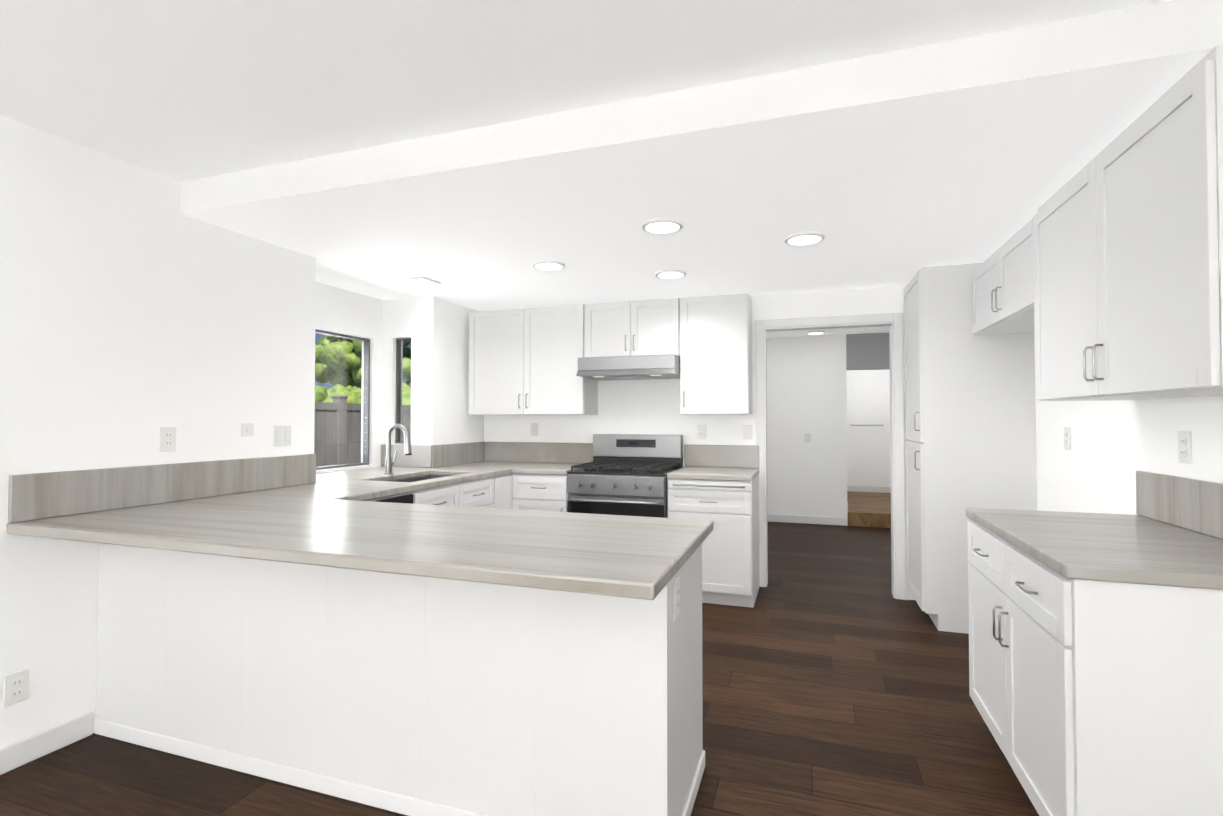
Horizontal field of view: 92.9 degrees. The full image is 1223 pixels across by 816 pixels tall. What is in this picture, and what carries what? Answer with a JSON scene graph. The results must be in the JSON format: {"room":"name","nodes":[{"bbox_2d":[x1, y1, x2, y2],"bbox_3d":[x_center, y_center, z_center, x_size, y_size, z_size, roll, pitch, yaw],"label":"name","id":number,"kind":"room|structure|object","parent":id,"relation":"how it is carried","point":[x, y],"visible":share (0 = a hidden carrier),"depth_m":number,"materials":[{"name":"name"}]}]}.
{"room":"kitchen","nodes":[
{"label":"kitchen","id":0,"kind":"room"},
{"bbox_2d":[0,115,483,748],"bbox_3d":[-2.537,0.103,1.655,0.150,2.500,8.220,0,-1,19],"label":"wall","id":1,"kind":"structure","parent":0,"point":[138,310],"depth_m":2.51,"materials":[{"name":"paint"}]},
{"bbox_2d":[3,669,28,707],"bbox_3d":[-2.260,1.064,2.209,0.008,0.116,0.072,0,-1,19],"label":"electrical outlet","id":2,"kind":"object","parent":1,"relation":"attached to","point":[16,687],"visible":1,"depth_m":2.21,"materials":[{"name":"white plastic"}]},
{"bbox_2d":[0,712,92,774],"bbox_3d":[-2.958,1.278,0.135,0.014,0.095,4.870,0,-1,19],"label":"baseboard","id":3,"kind":"structure","parent":1,"relation":"attached to","point":[31,748],"depth_m":2.28,"materials":[{"name":"white wood"}]},
{"bbox_2d":[160,427,175,451],"bbox_3d":[-2.087,0.147,2.737,0.008,0.116,0.072,0,-1,19],"label":"electrical outlet","id":4,"kind":"object","parent":1,"relation":"attached to","point":[167,439],"visible":1,"depth_m":2.73,"materials":[{"name":"white plastic"}]},
{"bbox_2d":[8,442,485,523],"bbox_3d":[-1.720,0.372,3.793,0.020,0.179,3.393,0,-1,19],"label":"backsplash","id":5,"kind":"structure","parent":1,"relation":"attached to","point":[35,496],"depth_m":2.68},
{"bbox_2d":[241,423,253,435],"bbox_3d":[-1.955,0.117,3.126,0.009,0.070,0.070,0,-1,19],"label":"jack","id":6,"kind":"object","parent":1,"relation":"attached to","point":[247,429],"visible":1,"depth_m":3.12,"materials":[{"name":"white plastic"}]},
{"bbox_2d":[273,425,290,445],"bbox_3d":[-1.884,0.159,3.334,0.009,0.116,0.118,0,-1,19],"label":"light switch","id":7,"kind":"object","parent":1,"relation":"attached to","point":[281,435],"visible":1,"depth_m":3.33,"materials":[{"name":"white plastic"}]},
{"bbox_2d":[315,282,382,472],"bbox_3d":[-2.147,0.151,4.289,0.120,2.500,1.420,0,-1,19],"label":"wall","id":8,"kind":"structure","parent":0,"point":[344,312],"depth_m":4.66,"materials":[{"name":"paint"}]},
{"bbox_2d":[314,330,369,469],"bbox_3d":[-2.140,-0.059,4.301,0.058,1.019,0.939,0,-1,19],"label":"window","id":9,"kind":"structure","parent":8,"relation":"in","point":[366,406],"depth_m":4.71,"materials":[{"name":"glass"}]},
{"bbox_2d":[382,296,441,467],"bbox_3d":[-1.707,0.161,4.826,0.610,2.500,0.120,0,-1,19],"label":"wall","id":10,"kind":"structure","parent":0,"point":[418,321],"depth_m":4.74,"materials":[{"name":"paint"}]},
{"bbox_2d":[395,338,410,443],"bbox_3d":[-1.702,-0.141,4.830,0.179,0.874,0.050,0,-1,19],"label":"window","id":11,"kind":"structure","parent":10,"relation":"in","point":[398,418],"depth_m":4.84,"materials":[{"name":"metal"}]},
{"bbox_2d":[0,521,1038,815],"bbox_3d":[0.311,1.424,3.888,6.200,0.060,14.320,0,-1,19],"label":"floor","id":12,"kind":"structure","parent":0,"point":[834,677],"depth_m":2.43,"materials":[{"name":"brown wood"}]},
{"bbox_2d":[198,556,413,815],"bbox_3d":[-1.023,0.922,2.391,0.954,0.889,0.606,0,-1,19],"label":"base cabinet","id":13,"kind":"object","parent":12,"relation":"on","point":[306,675],"depth_m":2.09,"materials":[{"name":"white wood"}]},
{"bbox_2d":[414,548,704,815],"bbox_3d":[-0.213,0.917,2.117,0.981,0.889,0.606,0,-1,19],"label":"base cabinet","id":14,"kind":"object","parent":12,"relation":"on","point":[478,628],"depth_m":1.81,"materials":[{"name":"white wood"}]},
{"bbox_2d":[6,460,712,603],"bbox_3d":[-0.775,0.476,3.469,2.998,0.040,3.398,0,-1,19],"label":"countertop","id":15,"kind":"structure","parent":14,"relation":"on","point":[508,523],"depth_m":2.07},
{"bbox_2d":[384,424,411,474],"bbox_3d":[-1.490,0.288,4.091,0.220,0.359,0.091,0,-1,19],"label":"faucet","id":16,"kind":"object","parent":15,"relation":"on","point":[407,442],"depth_m":4.08,"materials":[{"name":"silver metal"}]},
{"bbox_2d":[391,476,445,481],"bbox_3d":[-1.320,0.602,4.011,0.400,0.189,0.740,0,-1,19],"label":"sink","id":17,"kind":"object","parent":15,"relation":"in","point":[401,478],"depth_m":4.23,"materials":[{"name":"silver metal"}]},
{"bbox_2d":[673,577,679,620],"bbox_3d":[0.202,0.586,1.786,0.008,0.116,0.072,0,-1,19],"label":"outlet","id":18,"kind":"object","parent":14,"relation":"attached to","point":[676,598],"visible":1,"depth_m":1.77,"materials":[{"name":"white plastic"}]},
{"bbox_2d":[567,434,682,517],"bbox_3d":[0.115,0.811,4.566,0.762,1.190,0.692,0,-1,19],"label":"range","id":19,"kind":"object","parent":12,"relation":"on","point":[624,474],"visible":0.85,"depth_m":4.37,"materials":[{"name":"silver metal"}]},
{"bbox_2d":[667,444,759,607],"bbox_3d":[0.779,0.848,4.374,0.599,1.110,0.674,0,-1,19],"label":"base cabinet","id":20,"kind":"object","parent":12,"relation":"on","point":[705,483],"visible":0.81,"depth_m":4.09,"materials":[{"name":"white wood"}]},
{"bbox_2d":[667,444,758,481],"bbox_3d":[0.784,0.403,4.397,0.599,0.220,0.643,0,-1,19],"label":"countertop","id":21,"kind":"structure","parent":20,"relation":"on","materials":[{"name":"laminate"}]},
{"bbox_2d":[904,263,1036,633],"bbox_3d":[2.334,0.251,3.883,0.647,2.285,0.628,0,-1,19],"label":"pantry","id":22,"kind":"object","parent":12,"relation":"on","point":[970,431],"visible":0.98,"depth_m":3.62,"materials":[{"name":"white wood"}]},
{"bbox_2d":[966,471,1222,815],"bbox_3d":[1.685,0.804,1.969,0.657,1.110,1.065,0,-1,19],"label":"base cabinet","id":23,"kind":"object","parent":12,"relation":"on","point":[1095,664],"visible":1,"depth_m":1.58,"materials":[{"name":"white wood"}]},
{"bbox_2d":[966,471,1222,589],"bbox_3d":[1.696,0.359,1.973,0.633,0.220,1.065,0,-1,19],"label":"countertop","id":24,"kind":"structure","parent":23,"relation":"on","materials":[{"name":"laminate"}]},
{"bbox_2d":[0,0,1169,181],"bbox_3d":[-0.980,-1.194,-0.379,4.420,0.100,5.320,0,-1,19],"label":"ceiling","id":25,"kind":"structure","parent":0,"point":[181,90],"depth_m":1.83,"materials":[{"name":"paint"}]},
{"bbox_2d":[484,285,914,599],"bbox_3d":[0.784,0.161,4.806,4.420,2.500,0.120,0,-1,19],"label":"wall","id":26,"kind":"structure","parent":0,"point":[646,406],"depth_m":4.84,"materials":[{"name":"paint"}]},
{"bbox_2d":[469,304,597,414],"bbox_3d":[-0.691,-0.393,5.056,1.083,0.903,0.367,0,-1,19],"label":"upper cabinet","id":27,"kind":"object","parent":26,"relation":"attached to","point":[523,361],"visible":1,"depth_m":4.90,"materials":[{"name":"white wood"}]},
{"bbox_2d":[531,423,537,435],"bbox_3d":[-0.696,0.194,5.238,0.072,0.116,0.008,0,-1,19],"label":"electrical outlet","id":28,"kind":"object","parent":26,"relation":"attached to","point":[534,429],"visible":1,"depth_m":5.24,"materials":[{"name":"white plastic"}]},
{"bbox_2d":[576,354,679,379],"bbox_3d":[0.175,-0.320,4.687,0.786,0.154,0.508,0,-1,19],"label":"range hood","id":29,"kind":"object","parent":26,"relation":"attached to","point":[635,367],"visible":0.9,"depth_m":4.49,"materials":[{"name":"silver metal"}]},
{"bbox_2d":[585,298,679,356],"bbox_3d":[0.198,-0.625,4.760,0.786,0.450,0.367,0,-1,19],"label":"upper cabinet","id":30,"kind":"object","parent":26,"relation":"attached to","point":[638,328],"visible":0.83,"depth_m":4.61,"materials":[{"name":"white wood"}]},
{"bbox_2d":[697,425,705,438],"bbox_3d":[0.734,0.195,4.754,0.072,0.116,0.008,0,-1,19],"label":"electrical outlet","id":31,"kind":"object","parent":26,"relation":"attached to","point":[701,431],"visible":1,"depth_m":4.75,"materials":[{"name":"white plastic"}]},
{"bbox_2d":[680,293,752,413],"bbox_3d":[0.820,-0.403,4.545,0.518,0.903,0.367,0,-1,19],"label":"upper cabinet","id":32,"kind":"object","parent":26,"relation":"attached to","point":[716,371],"visible":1,"depth_m":4.41,"materials":[{"name":"white wood"}]},
{"bbox_2d":[743,425,751,438],"bbox_3d":[1.085,0.193,4.635,0.072,0.116,0.009,0,-1,19],"label":"light switch","id":33,"kind":"object","parent":26,"relation":"attached to","point":[747,431],"visible":1,"depth_m":4.63,"materials":[{"name":"white plastic"}]},
{"bbox_2d":[755,312,905,599],"bbox_3d":[1.667,0.353,4.497,1.060,2.105,0.138,0,-1,19],"label":"trim","id":34,"kind":"structure","parent":26,"relation":"attached to","point":[893,322],"depth_m":4.37,"materials":[{"name":"white wood"}]},
{"bbox_2d":[906,586,908,599],"bbox_3d":[2.161,1.353,4.248,0.023,0.095,0.014,0,-1,19],"label":"baseboard","id":35,"kind":"structure","parent":26,"relation":"attached to","point":[907,593],"depth_m":4.24,"materials":[{"name":"white wood"}]},
{"bbox_2d":[179,0,1222,310],"bbox_3d":[0.120,-1.047,3.585,4.880,0.250,2.900,0,-1,19],"label":"ceiling","id":36,"kind":"structure","parent":0,"point":[895,168],"depth_m":2.44,"materials":[{"name":"paint"}]},
{"bbox_2d":[400,276,440,285],"bbox_3d":[-1.364,-0.903,4.159,0.200,0.016,0.200,0,-1,19],"label":"recessed light","id":37,"kind":"object","parent":36,"relation":"in","point":[421,281],"visible":1,"depth_m":4.12,"materials":[{"name":"white plastic"}]},
{"bbox_2d":[532,260,564,270],"bbox_3d":[-0.401,-0.911,3.728,0.210,0.016,0.210,0,-1,19],"label":"recessed light","id":38,"kind":"object","parent":36,"relation":"in","point":[547,265],"visible":1,"depth_m":3.69,"materials":[{"name":"white plastic"}]},
{"bbox_2d":[642,218,682,233],"bbox_3d":[0.260,-0.925,2.966,0.210,0.016,0.210,0,-1,19],"label":"recessed light","id":39,"kind":"object","parent":36,"relation":"in","point":[662,226],"visible":0.98,"depth_m":2.94,"materials":[{"name":"white plastic"}]},
{"bbox_2d":[655,269,685,278],"bbox_3d":[0.403,-0.907,3.951,0.210,0.016,0.210,0,-1,19],"label":"recessed light","id":40,"kind":"object","parent":36,"relation":"in","point":[670,274],"visible":1,"depth_m":3.92,"materials":[{"name":"white plastic"}]},
{"bbox_2d":[784,232,824,245],"bbox_3d":[1.053,-0.921,3.172,0.210,0.016,0.210,0,-1,19],"label":"recessed light","id":41,"kind":"object","parent":36,"relation":"in","point":[803,238],"visible":1,"depth_m":3.14,"materials":[{"name":"white plastic"}]},
{"bbox_2d":[767,326,888,337],"bbox_3d":[2.317,-1.012,7.128,2.990,0.190,5.220,0,-1,19],"label":"ceiling","id":42,"kind":"structure","parent":0,"point":[860,330],"depth_m":6.99,"materials":[{"name":"paint"}]},
{"bbox_2d":[807,331,824,334],"bbox_3d":[2.463,-0.908,7.013,0.200,0.022,0.200,0,-1,19],"label":"recessed light","id":43,"kind":"object","parent":42,"relation":"in","point":[815,332],"visible":1,"depth_m":6.97,"materials":[{"name":"white plastic"}]},
{"bbox_2d":[767,333,889,517],"bbox_3d":[2.429,0.208,7.437,2.750,2.500,0.120,0,-1,19],"label":"wall","id":44,"kind":"structure","parent":0,"point":[806,385],"depth_m":7.34,"materials":[{"name":"paint"}]},
{"bbox_2d":[767,514,847,525],"bbox_3d":[2.010,1.413,7.487,1.910,0.095,0.014,0,-1,19],"label":"baseboard","id":45,"kind":"structure","parent":44,"relation":"attached to","point":[808,519],"depth_m":7.32,"materials":[{"name":"white wood"}]},
{"bbox_2d":[805,433,810,441],"bbox_3d":[2.479,0.377,7.348,0.072,0.116,0.009,0,-1,19],"label":"light switch","id":46,"kind":"object","parent":44,"relation":"attached to","point":[807,437],"visible":1,"depth_m":7.34,"materials":[{"name":"white plastic"}]},
{"bbox_2d":[846,369,890,486],"bbox_3d":[4.039,0.241,9.215,1.080,2.500,0.120,0,-1,19],"label":"wall","id":47,"kind":"structure","parent":0,"point":[868,447],"depth_m":9.15,"materials":[{"name":"paint"}]},
{"bbox_2d":[851,425,882,425],"bbox_3d":[4.003,0.269,9.121,0.470,0.019,0.077,0,-1,19],"label":"towel rail","id":48,"kind":"object","parent":47,"relation":"attached to","point":[866,425],"visible":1,"depth_m":9.09,"materials":[{"name":"silver metal"}]},
{"bbox_2d":[847,486,890,492],"bbox_3d":[4.037,1.274,9.126,0.800,0.090,0.013,0,-1,19],"label":"baseboard","id":49,"kind":"structure","parent":47,"relation":"attached to","point":[849,488],"depth_m":9.12,"materials":[{"name":"white wood"}]},
{"bbox_2d":[847,491,890,527],"bbox_3d":[3.667,1.386,8.095,0.840,0.170,2.200,0,-1,19],"label":"floor","id":50,"kind":"structure","parent":0,"point":[869,509],"depth_m":7.38,"materials":[{"name":"brown wood"}]},
{"bbox_2d":[1034,332,1222,514],"bbox_3d":[2.371,0.124,2.791,0.120,2.500,13.520,0,-1,19],"label":"wall","id":51,"kind":"structure","parent":0,"point":[1116,445],"depth_m":2.58,"materials":[{"name":"paint"}]},
{"bbox_2d":[972,218,1034,334],"bbox_3d":[2.194,-0.664,3.032,0.357,0.405,1.095,0,-1,19],"label":"upper cabinet","id":52,"kind":"object","parent":51,"relation":"attached to","point":[1003,289],"visible":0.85,"depth_m":3.03,"materials":[{"name":"white wood"}]},
{"bbox_2d":[1064,427,1070,449],"bbox_3d":[2.393,0.159,3.058,0.008,0.116,0.072,0,-1,19],"label":"electrical outlet","id":53,"kind":"object","parent":51,"relation":"attached to","point":[1067,443],"visible":1,"depth_m":3.05,"materials":[{"name":"white plastic"}]},
{"bbox_2d":[1033,45,1222,400],"bbox_3d":[1.817,-0.464,1.947,0.377,0.845,1.185,0,-1,19],"label":"upper cabinet","id":54,"kind":"object","parent":51,"relation":"attached to","point":[1128,255],"visible":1,"depth_m":1.74,"materials":[{"name":"white wood"}]},
{"bbox_2d":[1178,431,1191,463],"bbox_3d":[2.069,0.141,2.101,0.008,0.116,0.072,0,-1,19],"label":"electrical outlet","id":55,"kind":"object","parent":51,"relation":"attached to","point":[1184,446],"visible":1,"depth_m":2.09,"materials":[{"name":"white plastic"}]},
{"label":"outside","id":56,"kind":"structure","parent":0,"visible":0},
{"bbox_3d":[-6.667,1.744,7.469,14.280,0.070,22.000,0,-1,19],"label":"ground","id":57,"kind":"structure","parent":56,"visible":0},
{"bbox_2d":[314,395,410,466],"bbox_3d":[-2.940,0.692,3.621,4.580,1.895,13.065,0,-1,19],"label":"fence","id":58,"kind":"object","parent":57,"relation":"on","point":[332,453],"depth_m":8.00,"materials":[{"name":"wood"}]},
{"bbox_2d":[315,335,410,404],"bbox_3d":[-5.255,-1.019,15.050,6.392,5.732,13.281,0,-1,19],"label":"trees","id":59,"kind":"object","parent":57,"relation":"on","point":[326,369],"depth_m":14.14,"materials":[{"name":"green plant"}]}
]}

